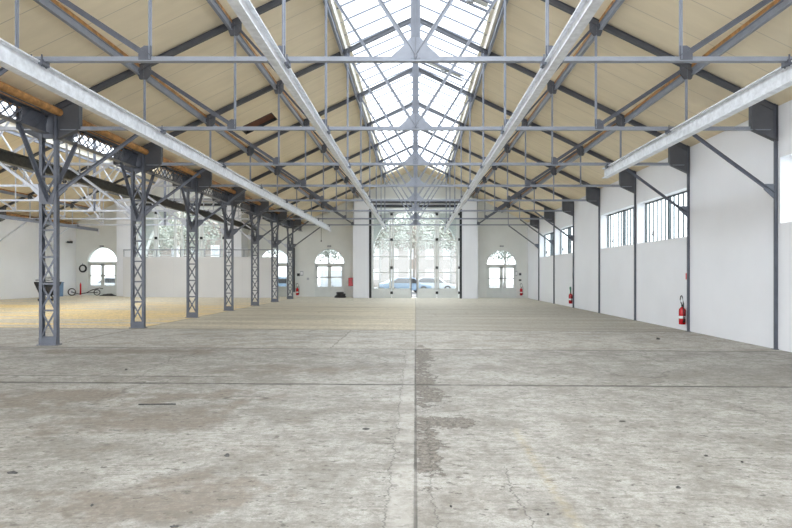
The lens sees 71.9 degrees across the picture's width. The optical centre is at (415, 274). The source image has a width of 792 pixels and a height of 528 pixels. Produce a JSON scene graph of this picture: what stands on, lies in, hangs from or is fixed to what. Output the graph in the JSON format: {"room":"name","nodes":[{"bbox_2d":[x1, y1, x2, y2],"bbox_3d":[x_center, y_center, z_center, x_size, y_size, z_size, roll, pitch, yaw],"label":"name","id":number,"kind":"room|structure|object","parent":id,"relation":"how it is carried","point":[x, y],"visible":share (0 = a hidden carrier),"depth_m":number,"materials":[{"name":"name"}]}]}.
{"room":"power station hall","nodes":[
{"label":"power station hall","id":0,"kind":"room"},
{"bbox_2d":[0,219,75,299],"bbox_3d":[-25.175,-1.109,18.100,0.350,5.418,44.200,0,0,0],"label":"wall","id":1,"kind":"structure","parent":0,"point":[19,251],"depth_m":35.28,"materials":[{"name":"white paint"}]},
{"bbox_2d":[0,131,171,222],"bbox_3d":[-21.115,-5.820,18.325,8.750,4.340,44.650,0,0,0],"label":"ceiling","id":2,"kind":"structure","parent":0,"point":[6,178],"depth_m":33.49,"materials":[{"name":"beige wood"}]},
{"bbox_2d":[0,105,159,175],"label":"window","id":3,"kind":"structure","parent":2,"relation":"attached to","point":[82,152],"depth_m":30.48,"materials":[{"name":"clear glass"}]},
{"bbox_2d":[0,0,412,221],"bbox_3d":[-4.185,-5.911,18.325,8.370,4.158,44.650,0,0,0],"label":"ceiling","id":4,"kind":"structure","parent":0,"point":[174,22],"depth_m":14.25,"materials":[{"name":"beige wood"}]},
{"bbox_2d":[243,112,277,134],"bbox_3d":[-5.435,-5.316,18.910,1.110,0.703,0.820,0,0,0],"label":"roof hatch","id":5,"kind":"object","parent":4,"relation":"attached to","point":[269,118],"visible":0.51,"depth_m":19.10,"materials":[{"name":"wood"}]},
{"bbox_2d":[328,0,412,174],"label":"window","id":6,"kind":"structure","parent":4,"relation":"attached to","point":[337,14],"depth_m":19.33,"materials":[{"name":"clear glass"}]},
{"bbox_2d":[75,170,527,297],"bbox_3d":[-8.350,-3.135,40.425,33.900,9.730,0.450,0,0,0],"label":"wall","id":7,"kind":"structure","parent":0,"point":[340,238],"depth_m":40.20,"materials":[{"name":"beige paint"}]},
{"bbox_2d":[79,263,86,272],"bbox_3d":[-24.450,-0.520,40.125,0.600,0.680,0.130,0,0,0],"label":"hose","id":8,"kind":"object","parent":7,"relation":"hanging from","point":[85,266],"visible":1,"depth_m":40.08,"materials":[{"name":"black rubber"}]},
{"bbox_2d":[88,247,116,294],"bbox_3d":[-23.080,-0.274,40.298,2.220,3.550,0.144,0,0,0],"label":"door","id":9,"kind":"structure","parent":7,"relation":"in","point":[107,289],"depth_m":40.29,"materials":[{"name":"grey paint"}]},
{"bbox_2d":[117,201,141,295],"bbox_3d":[-20.610,-1.825,39.425,1.100,7.050,1.550,0,0,0],"label":"trim","id":10,"kind":"structure","parent":7,"relation":"attached to","point":[123,232],"depth_m":38.65,"materials":[{"name":"white paint"}]},
{"bbox_2d":[123,198,211,198],"bbox_3d":[-16.740,-5.450,39.750,8.840,0.200,0.900,0,0,0],"label":"trim","id":11,"kind":"structure","parent":7,"relation":"attached to","point":[123,198],"depth_m":39.30,"materials":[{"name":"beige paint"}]},
{"bbox_2d":[135,201,219,206],"bbox_3d":[-16.740,-5.120,38.980,6.640,0.560,0.120,0,0,0],"label":"door frame","id":12,"kind":"structure","parent":7,"relation":"attached to","point":[135,201],"depth_m":38.92,"materials":[{"name":"beige paint"}]},
{"bbox_2d":[135,203,223,256],"bbox_3d":[-16.740,-1.926,38.850,6.600,7.000,0.200,0,0,0],"label":"door","id":13,"kind":"structure","parent":7,"relation":"in","point":[156,239],"depth_m":38.81,"materials":[{"name":"metal"}]},
{"bbox_2d":[226,203,247,256],"bbox_3d":[-12.870,-1.825,39.425,1.100,7.050,1.550,0,0,0],"label":"trim","id":14,"kind":"structure","parent":7,"relation":"attached to","point":[240,240],"depth_m":38.65,"materials":[{"name":"white paint"}]},
{"bbox_2d":[261,248,288,296],"bbox_3d":[-10.400,-0.187,40.298,2.220,3.550,0.144,0,0,0],"label":"door","id":15,"kind":"structure","parent":7,"relation":"in","point":[282,290],"depth_m":40.28,"materials":[{"name":"grey paint"}]},
{"bbox_2d":[293,248,294,291],"bbox_3d":[-8.920,-0.375,40.030,0.180,3.250,0.340,0,0,0],"label":"downpipe","id":16,"kind":"object","parent":7,"relation":"attached to","point":[293,248],"visible":0.81,"depth_m":39.88,"materials":[{"name":"metal"}]},
{"bbox_2d":[314,249,343,296],"bbox_3d":[-6.340,-0.165,40.298,2.220,3.550,0.144,0,0,0],"label":"door","id":17,"kind":"structure","parent":7,"relation":"in","point":[329,291],"depth_m":40.28,"materials":[{"name":"grey paint"}]},
{"bbox_2d":[348,278,352,285],"bbox_3d":[-4.620,0.500,39.425,0.400,0.600,0.610,0,0,0],"label":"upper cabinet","id":18,"kind":"object","parent":7,"relation":"attached to","point":[350,280],"visible":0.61,"depth_m":39.15,"materials":[{"name":"red metal"}]},
{"bbox_2d":[353,201,368,297],"bbox_3d":[-3.870,-1.825,39.425,1.100,7.050,1.550,0,0,0],"label":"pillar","id":19,"kind":"structure","parent":7,"relation":"attached to","point":[360,233],"depth_m":38.65,"materials":[{"name":"white paint"}]},
{"bbox_2d":[369,201,461,298],"bbox_3d":[0.000,-1.821,38.850,6.600,7.000,0.200,0,0,0],"label":"door","id":20,"kind":"structure","parent":7,"relation":"in","point":[436,292],"depth_m":38.81,"materials":[{"name":"metal"}]},
{"bbox_2d":[354,198,476,198],"bbox_3d":[0.000,-5.450,39.750,8.840,0.200,0.900,0,0,0],"label":"trim","id":21,"kind":"structure","parent":7,"relation":"attached to","point":[354,198],"depth_m":39.30,"materials":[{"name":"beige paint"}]},
{"bbox_2d":[372,203,458,204],"bbox_3d":[0.000,-5.120,38.980,6.640,0.560,0.120,0,0,0],"label":"door frame","id":22,"kind":"structure","parent":7,"relation":"attached to","point":[372,203],"depth_m":38.92,"materials":[{"name":"beige paint"}]},
{"bbox_2d":[462,201,477,298],"bbox_3d":[3.870,-1.825,39.425,1.100,7.050,1.550,0,0,0],"label":"trim","id":23,"kind":"structure","parent":7,"relation":"attached to","point":[469,233],"depth_m":38.65,"materials":[{"name":"white paint"}]},
{"bbox_2d":[487,250,516,297],"bbox_3d":[6.340,-0.086,40.298,2.220,3.550,0.144,0,0,0],"label":"door","id":24,"kind":"structure","parent":7,"relation":"in","point":[501,292],"depth_m":40.28,"materials":[{"name":"grey paint"}]},
{"bbox_2d":[0,295,791,527],"bbox_3d":[-8.250,1.692,18.250,34.300,0.415,45.100,0,0,0],"label":"floor","id":25,"kind":"structure","parent":0,"point":[502,412],"depth_m":6.19,"materials":[{"name":"concrete"}]},
{"bbox_2d":[16,108,77,345],"bbox_3d":[-8.370,-1.100,12.480,0.460,5.400,2.076,0,0,0],"label":"lattice column","id":26,"kind":"structure","parent":25,"relation":"on","point":[44,197],"depth_m":12.43,"materials":[{"name":"metal"}]},
{"bbox_2d":[0,90,45,195],"bbox_3d":[-16.740,-4.764,12.480,16.506,6.089,0.130,0,0,0],"label":"roof truss","id":27,"kind":"object","parent":26,"relation":"attached to","point":[34,187],"visible":0.45,"depth_m":12.47,"materials":[{"name":"metal"}]},
{"bbox_2d":[0,214,98,233],"bbox_3d":[-22.590,-3.150,17.450,0.180,0.510,42.900,0,0,0],"label":"rail","id":28,"kind":"object","parent":27,"relation":"hanging from","point":[1,215],"visible":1,"depth_m":33.06,"materials":[{"name":"grey metal"}]},
{"bbox_2d":[0,188,101,212],"bbox_3d":[-23.070,-4.693,18.100,0.075,0.238,44.200,0,0,0],"label":"roof purlin","id":29,"kind":"structure","parent":27,"relation":"attached to","point":[4,191],"depth_m":32.24,"materials":[{"name":"blue paint"}]},
{"bbox_2d":[8,166,128,197],"bbox_3d":[-20.960,-5.706,18.100,0.075,0.238,44.200,0,0,0],"label":"roof purlin","id":30,"kind":"structure","parent":27,"relation":"attached to","point":[8,166],"depth_m":33.72,"materials":[{"name":"blue paint"}]},
{"bbox_2d":[4,131,155,183],"bbox_3d":[-18.940,-6.689,18.100,0.075,0.155,44.200,0,0,0],"label":"roof purlin","id":31,"kind":"structure","parent":27,"relation":"attached to","point":[9,132],"depth_m":29.78,"materials":[{"name":"blue paint"}]},
{"bbox_2d":[0,148,256,230],"bbox_3d":[-10.890,-3.190,16.700,0.240,0.430,41.400,0,0,0],"label":"rail","id":32,"kind":"object","parent":27,"relation":"hanging from","point":[6,157],"visible":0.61,"depth_m":18.98,"materials":[{"name":"metal"}]},
{"bbox_2d":[0,92,270,213],"bbox_3d":[-8.610,-3.710,18.100,0.170,0.170,44.200,0,0,0],"label":"beam","id":33,"kind":"structure","parent":27,"relation":"on","point":[0,92],"depth_m":14.47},
{"bbox_2d":[0,93,49,133],"bbox_3d":[-8.370,-3.410,10.483,0.200,0.420,3.778,0,0,0],"label":"girder","id":34,"kind":"object","parent":26,"relation":"hanging from","point":[31,118],"visible":1,"depth_m":11.72,"materials":[{"name":"metal"}]},
{"bbox_2d":[53,0,777,198],"bbox_3d":[0.000,-4.764,12.480,16.506,6.089,0.130,0,0,0],"label":"roof truss","id":35,"kind":"object","parent":26,"relation":"attached to","point":[762,113],"visible":0.79,"depth_m":12.47,"materials":[{"name":"metal"}]},
{"bbox_2d":[0,81,303,223],"bbox_3d":[-8.130,-3.710,18.100,0.170,0.170,44.200,0,0,0],"label":"beam","id":36,"kind":"structure","parent":35,"relation":"on","point":[4,87],"depth_m":13.81,"materials":[{"name":"brown wood"}]},
{"bbox_2d":[0,0,791,75],"bbox_3d":[0.000,-4.764,8.480,16.506,6.089,0.130,0,0,0],"label":"roof truss","id":37,"kind":"object","parent":36,"relation":"on","point":[415,49],"visible":0.75,"depth_m":8.47,"materials":[{"name":"metal"}]},
{"bbox_2d":[0,38,330,231],"bbox_3d":[-5.850,-3.170,16.700,0.220,0.470,41.400,0,0,0],"label":"air duct","id":38,"kind":"object","parent":37,"relation":"hanging from","point":[13,59],"visible":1,"depth_m":10.67,"materials":[{"name":"metal"}]},
{"bbox_2d":[33,0,329,212],"bbox_3d":[-6.330,-4.693,18.100,0.075,0.238,44.200,0,0,0],"label":"roof beam","id":39,"kind":"structure","parent":37,"relation":"attached to","point":[54,7],"depth_m":12.22,"materials":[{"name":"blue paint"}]},
{"bbox_2d":[206,0,358,197],"bbox_3d":[-4.220,-5.706,18.100,0.075,0.238,44.200,0,0,0],"label":"roof beam","id":40,"kind":"structure","parent":37,"relation":"attached to","point":[216,6],"depth_m":15.23,"materials":[{"name":"blue paint"}]},
{"bbox_2d":[227,0,386,232],"bbox_3d":[-2.050,-3.180,17.000,0.190,0.450,42.000,0,0,0],"label":"rail","id":41,"kind":"object","parent":37,"relation":"hanging from","point":[245,10],"visible":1,"depth_m":8.77,"materials":[{"name":"metal"}]},
{"bbox_2d":[323,0,385,184],"bbox_3d":[-2.200,-6.689,18.100,0.075,0.155,44.200,0,0,0],"label":"beam","id":42,"kind":"structure","parent":37,"relation":"attached to","point":[329,13],"depth_m":17.23,"materials":[{"name":"grey metal"}]},
{"bbox_2d":[445,0,507,184],"bbox_3d":[2.200,-6.689,18.100,0.075,0.155,44.200,0,0,0],"label":"beam","id":43,"kind":"structure","parent":37,"relation":"attached to","point":[501,13],"depth_m":17.23,"materials":[{"name":"grey metal"}]},
{"bbox_2d":[444,0,603,232],"bbox_3d":[2.050,-3.180,17.000,0.190,0.450,42.000,0,0,0],"label":"rail","id":44,"kind":"object","parent":37,"relation":"hanging from","point":[585,10],"visible":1,"depth_m":8.77,"materials":[{"name":"metal"}]},
{"bbox_2d":[472,0,624,197],"bbox_3d":[4.220,-5.706,18.100,0.075,0.238,44.200,0,0,0],"label":"roof beam","id":45,"kind":"structure","parent":37,"relation":"attached to","point":[614,6],"depth_m":15.23,"materials":[{"name":"blue paint"}]},
{"bbox_2d":[501,0,791,212],"bbox_3d":[6.330,-4.693,18.100,0.075,0.238,44.200,0,0,0],"label":"roof beam","id":46,"kind":"structure","parent":37,"relation":"attached to","point":[776,7],"depth_m":12.23,"materials":[{"name":"blue paint"}]},
{"bbox_2d":[602,54,791,178],"bbox_3d":[5.850,-3.195,6.450,0.220,0.420,20.900,0,0,0],"label":"rail","id":47,"kind":"object","parent":37,"relation":"hanging from","point":[779,79],"visible":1,"depth_m":10.71,"materials":[{"name":"metal"}]},
{"bbox_2d":[34,279,60,300],"bbox_3d":[-21.350,0.833,31.700,1.227,1.360,0.600,0,0,0],"label":"machine","id":48,"kind":"object","parent":25,"relation":"on","point":[48,288],"visible":0.35,"depth_m":31.40,"materials":[{"name":"black metal"}]},
{"bbox_2d":[60,282,63,296],"bbox_3d":[-24.700,0.990,37.900,0.400,1.000,0.360,0,0,0],"label":"waste bin","id":49,"kind":"object","parent":25,"relation":"on","point":[62,283],"visible":0.32,"depth_m":37.86,"materials":[{"name":"blue plastic"}]},
{"bbox_2d":[68,282,102,295],"bbox_3d":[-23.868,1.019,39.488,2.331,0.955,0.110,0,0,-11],"label":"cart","id":50,"kind":"object","parent":25,"relation":"on","point":[94,292],"visible":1,"depth_m":39.41,"materials":[{"name":"black metal"}]},
{"bbox_2d":[119,149,154,327],"bbox_3d":[-8.370,-1.100,16.480,0.460,5.400,2.076,0,0,0],"label":"lattice column","id":51,"kind":"structure","parent":25,"relation":"on","point":[136,215],"depth_m":16.43,"materials":[{"name":"metal"}]},
{"bbox_2d":[5,131,134,215],"bbox_3d":[-16.740,-4.764,16.480,16.506,6.089,0.130,0,0,0],"label":"roof truss","id":52,"kind":"object","parent":51,"relation":"attached to","point":[127,209],"visible":0.4,"depth_m":16.47,"materials":[{"name":"metal"}]},
{"bbox_2d":[60,131,138,167],"bbox_3d":[-8.370,-3.410,14.483,0.200,0.420,3.778,0,0,0],"label":"girder","id":53,"kind":"object","parent":51,"relation":"hanging from","point":[129,158],"visible":0.73,"depth_m":14.62,"materials":[{"name":"metal"}]},
{"bbox_2d":[141,18,689,216],"bbox_3d":[0.000,-4.764,16.480,16.506,6.089,0.130,0,0,0],"label":"roof truss","id":54,"kind":"object","parent":51,"relation":"attached to","point":[677,153],"visible":0.62,"depth_m":16.47,"materials":[{"name":"metal"}]},
{"bbox_2d":[138,404,175,404],"bbox_3d":[-3.231,1.616,6.830,0.460,0.014,0.014,0,0,-1],"label":"metal rod","id":55,"kind":"object","parent":25,"relation":"on","point":[138,404],"visible":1,"depth_m":6.82,"materials":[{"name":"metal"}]},
{"bbox_2d":[181,173,203,317],"bbox_3d":[-8.370,-1.100,20.480,0.460,5.400,2.076,0,0,0],"label":"lattice column","id":56,"kind":"structure","parent":25,"relation":"on","point":[191,226],"depth_m":20.43,"materials":[{"name":"metal"}]},
{"bbox_2d":[0,109,189,226],"bbox_3d":[-16.740,-4.764,20.480,16.506,6.089,0.130,0,0,0],"label":"roof truss","id":57,"kind":"object","parent":56,"relation":"attached to","point":[183,222],"visible":0.36,"depth_m":20.47,"materials":[{"name":"metal"}]},
{"bbox_2d":[147,166,192,188],"bbox_3d":[-8.370,-3.410,18.483,0.200,0.420,3.778,0,0,0],"label":"girder","id":58,"kind":"object","parent":56,"relation":"hanging from","point":[185,177],"visible":0.65,"depth_m":18.73,"materials":[{"name":"metal"}]},
{"bbox_2d":[195,68,635,226],"bbox_3d":[0.000,-4.764,20.480,16.506,6.089,0.130,0,0,0],"label":"roof truss","id":59,"kind":"object","parent":56,"relation":"attached to","point":[626,180],"visible":0.7,"depth_m":20.47,"materials":[{"name":"metal"}]},
{"bbox_2d":[123,249,276,297],"bbox_3d":[-15.025,-0.090,38.225,10.550,3.380,0.650,0,0,0],"label":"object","id":60,"kind":"structure","parent":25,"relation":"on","point":[165,276],"depth_m":37.90,"materials":[{"name":"white paint"}]},
{"bbox_2d":[220,190,236,310],"bbox_3d":[-8.370,-1.100,24.480,0.460,5.400,2.076,0,0,0],"label":"lattice column","id":61,"kind":"structure","parent":25,"relation":"on","point":[227,234],"depth_m":24.42,"materials":[{"name":"metal"}]},
{"bbox_2d":[0,115,226,234],"bbox_3d":[-16.740,-4.764,24.480,16.506,6.089,0.130,0,0,0],"label":"roof truss","id":62,"kind":"object","parent":61,"relation":"attached to","point":[89,198],"visible":0.27,"depth_m":24.47,"materials":[{"name":"metal"}]},
{"bbox_2d":[199,187,228,202],"bbox_3d":[-8.370,-3.410,22.483,0.200,0.420,3.778,0,0,0],"label":"girder","id":63,"kind":"object","parent":61,"relation":"hanging from","point":[224,195],"visible":0.66,"depth_m":23.05,"materials":[{"name":"metal"}]},
{"bbox_2d":[231,102,599,235],"bbox_3d":[0.000,-4.764,24.480,16.506,6.089,0.130,0,0,0],"label":"roof truss","id":64,"kind":"object","parent":61,"relation":"attached to","point":[591,192],"visible":0.77,"depth_m":24.47,"materials":[{"name":"metal"}]},
{"bbox_2d":[249,202,260,305],"bbox_3d":[-8.370,-1.100,28.480,0.460,5.400,2.076,0,0,0],"label":"lattice column","id":65,"kind":"structure","parent":25,"relation":"on","point":[254,239],"depth_m":28.42,"materials":[{"name":"metal"}]},
{"bbox_2d":[0,133,252,240],"bbox_3d":[-16.740,-4.764,28.480,16.506,6.089,0.130,0,0,0],"label":"roof truss","id":66,"kind":"object","parent":65,"relation":"attached to","point":[94,208],"visible":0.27,"depth_m":28.47,"materials":[{"name":"metal"}]},
{"bbox_2d":[234,201,255,212],"bbox_3d":[-8.370,-3.410,26.483,0.200,0.420,3.778,0,0,0],"label":"girder","id":67,"kind":"object","parent":65,"relation":"hanging from","point":[252,210],"visible":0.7,"depth_m":27.18,"materials":[{"name":"metal"}]},
{"bbox_2d":[258,131,573,241],"bbox_3d":[0.000,-4.764,28.480,16.506,6.089,0.130,0,0,0],"label":"roof truss","id":68,"kind":"object","parent":65,"relation":"attached to","point":[567,206],"visible":0.69,"depth_m":28.47,"materials":[{"name":"metal"}]},
{"bbox_2d":[270,212,278,301],"bbox_3d":[-8.370,-1.100,32.480,0.460,5.400,2.076,0,0,0],"label":"lattice column","id":69,"kind":"structure","parent":25,"relation":"on","point":[274,244],"depth_m":32.43,"materials":[{"name":"metal"}]},
{"bbox_2d":[0,156,272,243],"bbox_3d":[-16.740,-4.764,32.480,16.506,6.089,0.130,0,0,0],"label":"roof truss","id":70,"kind":"object","parent":69,"relation":"attached to","point":[30,195],"visible":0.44,"depth_m":32.47,"materials":[{"name":"metal"}]},
{"bbox_2d":[260,212,274,220],"bbox_3d":[-8.370,-3.410,30.483,0.200,0.420,3.778,0,0,0],"label":"girder","id":71,"kind":"object","parent":69,"relation":"hanging from","point":[272,215],"visible":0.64,"depth_m":31.41,"materials":[{"name":"metal"}]},
{"bbox_2d":[278,145,552,244],"bbox_3d":[0.000,-4.764,32.480,16.506,6.089,0.130,0,0,0],"label":"roof truss","id":72,"kind":"object","parent":69,"relation":"attached to","point":[283,215],"visible":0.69,"depth_m":32.47,"materials":[{"name":"metal"}]},
{"bbox_2d":[286,219,293,298],"bbox_3d":[-8.370,-1.100,36.480,0.460,5.400,2.076,0,0,0],"label":"lattice column","id":73,"kind":"structure","parent":25,"relation":"on","point":[290,247],"depth_m":36.42,"materials":[{"name":"metal"}]},
{"bbox_2d":[45,171,288,247],"bbox_3d":[-16.740,-4.764,36.480,16.506,6.089,0.130,0,0,0],"label":"roof truss","id":74,"kind":"object","parent":73,"relation":"attached to","point":[164,222],"visible":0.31,"depth_m":36.48,"materials":[{"name":"metal"}]},
{"bbox_2d":[6,213,77,223],"bbox_3d":[-24.850,-3.710,18.100,0.170,0.170,44.200,0,0,0],"label":"beam","id":75,"kind":"structure","parent":74,"relation":"attached to","point":[9,214],"depth_m":34.72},
{"bbox_2d":[281,219,290,226],"bbox_3d":[-8.370,-3.410,34.483,0.200,0.420,3.778,0,0,0],"label":"girder","id":76,"kind":"object","parent":73,"relation":"hanging from","point":[287,220],"visible":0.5,"depth_m":35.55,"materials":[{"name":"metal"}]},
{"bbox_2d":[293,166,537,247],"bbox_3d":[0.000,-4.764,36.480,16.506,6.089,0.130,0,0,0],"label":"roof truss","id":77,"kind":"object","parent":73,"relation":"attached to","point":[297,222],"visible":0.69,"depth_m":36.48,"materials":[{"name":"metal"}]},
{"bbox_2d":[334,292,345,297],"bbox_3d":[-5.372,1.413,38.983,0.857,0.406,0.895,0,0,0],"label":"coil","id":78,"kind":"object","parent":25,"relation":"on","point":[338,294],"visible":1,"depth_m":38.71,"materials":[{"name":"black rubber"}]},
{"bbox_2d":[538,217,538,300],"bbox_3d":[8.223,-1.107,36.480,0.095,5.615,0.140,0,0,0],"label":"wall post","id":79,"kind":"object","parent":25,"relation":"on","point":[538,217],"visible":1,"depth_m":36.47,"materials":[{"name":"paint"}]},
{"bbox_2d":[553,209,554,303],"bbox_3d":[8.223,-1.107,32.480,0.095,5.615,0.140,0,0,0],"label":"wall post","id":80,"kind":"object","parent":25,"relation":"on","point":[553,209],"visible":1,"depth_m":32.46,"materials":[{"name":"metal"}]},
{"bbox_2d":[572,216,573,307],"bbox_3d":[8.223,-1.107,28.480,0.095,5.615,0.140,0,0,0],"label":"wall post","id":81,"kind":"object","parent":25,"relation":"on","point":[573,216],"visible":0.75,"depth_m":28.46,"materials":[{"name":"metal"}]},
{"bbox_2d":[597,190,599,312],"bbox_3d":[8.223,-1.107,24.480,0.095,5.615,0.140,0,0,0],"label":"wall post","id":82,"kind":"object","parent":25,"relation":"on","point":[598,190],"visible":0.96,"depth_m":24.46,"materials":[{"name":"metal"}]},
{"bbox_2d":[634,172,636,320],"bbox_3d":[8.223,-1.107,20.480,0.095,5.615,0.140,0,0,0],"label":"wall post","id":83,"kind":"object","parent":25,"relation":"on","point":[634,172],"visible":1,"depth_m":20.46,"materials":[{"name":"metal"}]},
{"bbox_2d":[687,145,689,331],"bbox_3d":[8.223,-1.107,16.480,0.095,5.615,0.140,0,0,0],"label":"wall post","id":84,"kind":"object","parent":25,"relation":"on","point":[688,175],"visible":1,"depth_m":16.46,"materials":[{"name":"metal"}]},
{"bbox_2d":[771,104,778,349],"bbox_3d":[8.223,-1.107,12.480,0.095,5.615,0.140,0,0,0],"label":"wall post","id":85,"kind":"object","parent":25,"relation":"on","point":[775,142],"visible":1,"depth_m":12.46,"materials":[{"name":"paint"}]},
{"bbox_2d":[418,0,791,221],"bbox_3d":[4.375,-5.820,18.325,8.750,4.340,44.650,0,0,0],"label":"ceiling","id":86,"kind":"structure","parent":0,"point":[653,22],"depth_m":14.82,"materials":[{"name":"beige wood"}]},
{"bbox_2d":[418,0,502,174],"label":"window","id":87,"kind":"structure","parent":86,"relation":"attached to","point":[492,17],"depth_m":19.27,"materials":[{"name":"clear glass"}]},
{"bbox_2d":[421,63,463,81],"bbox_3d":[0.925,-7.543,19.950,1.682,0.799,0.550,0,0,0],"label":"vent","id":88,"kind":"object","parent":87,"relation":"attached to","point":[443,69],"visible":0.87,"depth_m":19.85,"materials":[{"name":"metal"}]},
{"bbox_2d":[459,0,492,12],"bbox_3d":[1.375,-7.345,14.450,1.282,0.623,0.550,0,0,0],"label":"vent","id":89,"kind":"object","parent":87,"relation":"attached to","point":[484,3],"visible":0.91,"depth_m":14.42,"materials":[{"name":"paint"}]},
{"bbox_2d":[528,100,791,351],"bbox_3d":[8.480,-1.051,18.100,0.420,5.602,44.200,0,0,0],"label":"wall","id":90,"kind":"structure","parent":0,"point":[732,215],"depth_m":15.90,"materials":[{"name":"white paint"}]},
{"bbox_2d":[544,232,552,256],"bbox_3d":[8.580,-1.920,34.480,0.140,1.500,3.800,0,0,0],"label":"window","id":91,"kind":"structure","parent":90,"relation":"in","point":[549,234],"depth_m":35.09,"materials":[{"name":"clear glass"}]},
{"bbox_2d":[560,226,572,253],"bbox_3d":[8.580,-1.920,30.480,0.140,1.500,3.800,0,0,0],"label":"window","id":92,"kind":"structure","parent":90,"relation":"in","point":[570,229],"depth_m":30.51,"materials":[{"name":"clear glass"}]},
{"bbox_2d":[569,287,572,303],"bbox_3d":[8.163,1.053,28.738,0.205,0.893,0.226,0,0,42],"label":"fire extinguisher","id":93,"kind":"object","parent":90,"relation":"attached to","point":[570,294],"visible":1,"depth_m":28.69,"materials":[{"name":"red metal"}]},
{"bbox_2d":[607,207,633,247],"bbox_3d":[8.580,-1.920,22.480,0.140,1.500,3.800,0,0,0],"label":"window","id":94,"kind":"structure","parent":90,"relation":"in","point":[623,211],"depth_m":22.78,"materials":[{"name":"clear glass"}]},
{"bbox_2d":[645,191,686,241],"bbox_3d":[8.580,-1.920,18.480,0.140,1.500,3.800,0,0,0],"label":"window","id":95,"kind":"structure","parent":90,"relation":"in","point":[669,205],"depth_m":18.78,"materials":[{"name":"clear glass"}]},
{"bbox_2d":[679,295,685,324],"bbox_3d":[8.163,1.063,16.708,0.205,0.893,0.226,0,0,42],"label":"fire extinguisher","id":96,"kind":"object","parent":90,"relation":"attached to","point":[682,312],"visible":1,"depth_m":16.64,"materials":[{"name":"red metal"}]},
{"label":"outside","id":97,"kind":"structure","parent":0,"visible":0},
{"bbox_2d":[318,284,512,296],"bbox_3d":[-10.000,1.735,70.400,100.000,0.230,59.200,0,0,0],"label":"ground","id":98,"kind":"structure","parent":97,"point":[490,285],"depth_m":76.92,"materials":[{"name":"white"}]},
{"bbox_2d":[91,277,114,284],"bbox_3d":[-26.519,0.911,48.998,4.323,1.418,1.870,0,0,-6],"label":"car","id":99,"kind":"object","parent":98,"relation":"on","point":[108,280],"visible":0.09,"depth_m":48.08,"materials":[{"name":"white paint"}]},
{"bbox_2d":[148,216,180,256],"bbox_3d":[-29.067,-3.339,60.077,6.050,9.923,5.948,0,0,0],"label":"tree","id":100,"kind":"object","parent":98,"relation":"on","point":[164,245],"visible":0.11,"depth_m":59.90,"materials":[{"name":"green plant"}]},
{"bbox_2d":[148,212,223,256],"bbox_3d":[-28.000,-3.030,70.000,14.600,9.300,8.600,0,0,0],"label":"house","id":101,"kind":"structure","parent":98,"relation":"on","point":[217,245],"depth_m":66.00,"materials":[{"name":"tile"}]},
{"bbox_2d":[159,212,219,256],"bbox_3d":[-22.867,-3.080,55.027,6.038,9.406,6.022,0,0,0],"label":"tree","id":102,"kind":"object","parent":98,"relation":"on","point":[171,229],"visible":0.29,"depth_m":54.41,"materials":[{"name":"green plant"}]},
{"bbox_2d":[265,249,284,257],"bbox_3d":[-15.235,-3.089,57.980,5.815,9.423,5.828,0,0,0],"label":"tree","id":103,"kind":"object","parent":98,"relation":"on","point":[282,254],"visible":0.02,"depth_m":57.96,"materials":[{"name":"green plant"}]},
{"bbox_2d":[278,278,286,285],"bbox_3d":[-11.418,0.911,46.996,4.323,1.418,1.870,0,0,-11],"label":"car","id":104,"kind":"object","parent":98,"relation":"on","point":[281,281],"visible":0.02,"depth_m":46.15,"materials":[{"name":"blue paint"}]},
{"bbox_2d":[317,249,341,269],"bbox_3d":[-9.637,-2.369,60.029,5.151,7.984,5.150,0,0,4],"label":"tree","id":105,"kind":"object","parent":98,"relation":"on","point":[326,253],"visible":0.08,"depth_m":59.67,"materials":[{"name":"green plant"}]},
{"bbox_2d":[320,270,341,286],"bbox_3d":[-6.427,0.570,50.997,4.945,2.100,1.870,0,0,-6],"label":"van","id":106,"kind":"object","parent":98,"relation":"on","point":[336,282],"visible":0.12,"depth_m":50.03,"materials":[{"name":"white paint"}]},
{"bbox_2d":[374,213,409,287],"bbox_3d":[-3.820,-3.600,57.968,6.459,10.446,6.456,0,0,0],"label":"tree","id":107,"kind":"object","parent":98,"relation":"on","point":[385,236],"visible":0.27,"depth_m":57.88,"materials":[{"name":"green plant"}]},
{"bbox_2d":[379,277,430,292],"bbox_3d":[-0.918,0.911,47.495,4.323,1.418,1.870,0,0,-17],"label":"car","id":108,"kind":"object","parent":98,"relation":"on","point":[399,282],"visible":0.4,"depth_m":46.63,"materials":[{"name":"blue paint"}]},
{"bbox_2d":[387,212,440,277],"bbox_3d":[-0.125,-4.096,66.057,7.152,11.438,7.095,0,0,-12],"label":"tree","id":109,"kind":"object","parent":98,"relation":"on","point":[406,216],"visible":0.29,"depth_m":65.86,"materials":[{"name":"green plant"}]},
{"bbox_2d":[374,213,455,286],"bbox_3d":[1.500,-3.480,79.000,16.600,10.200,8.600,0,0,0],"label":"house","id":110,"kind":"structure","parent":98,"relation":"on","point":[401,264],"depth_m":75.01,"materials":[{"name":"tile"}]},
{"bbox_2d":[413,277,455,290],"bbox_3d":[1.581,0.911,50.502,4.323,1.418,1.870,0,0,6],"label":"car","id":111,"kind":"object","parent":98,"relation":"on","point":[424,280],"visible":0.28,"depth_m":49.64,"materials":[{"name":"white paint"}]},
{"bbox_2d":[421,213,455,283],"bbox_3d":[3.630,-3.367,55.979,6.404,9.979,6.336,0,0,0],"label":"tree","id":112,"kind":"object","parent":98,"relation":"on","point":[446,236],"visible":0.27,"depth_m":55.82,"materials":[{"name":"green plant"}]},
{"bbox_2d":[490,251,514,287],"bbox_3d":[9.265,-2.324,56.990,5.289,7.894,5.322,0,0,0],"label":"tree","id":113,"kind":"object","parent":98,"relation":"on","point":[503,254],"visible":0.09,"depth_m":56.87,"materials":[{"name":"green plant"}]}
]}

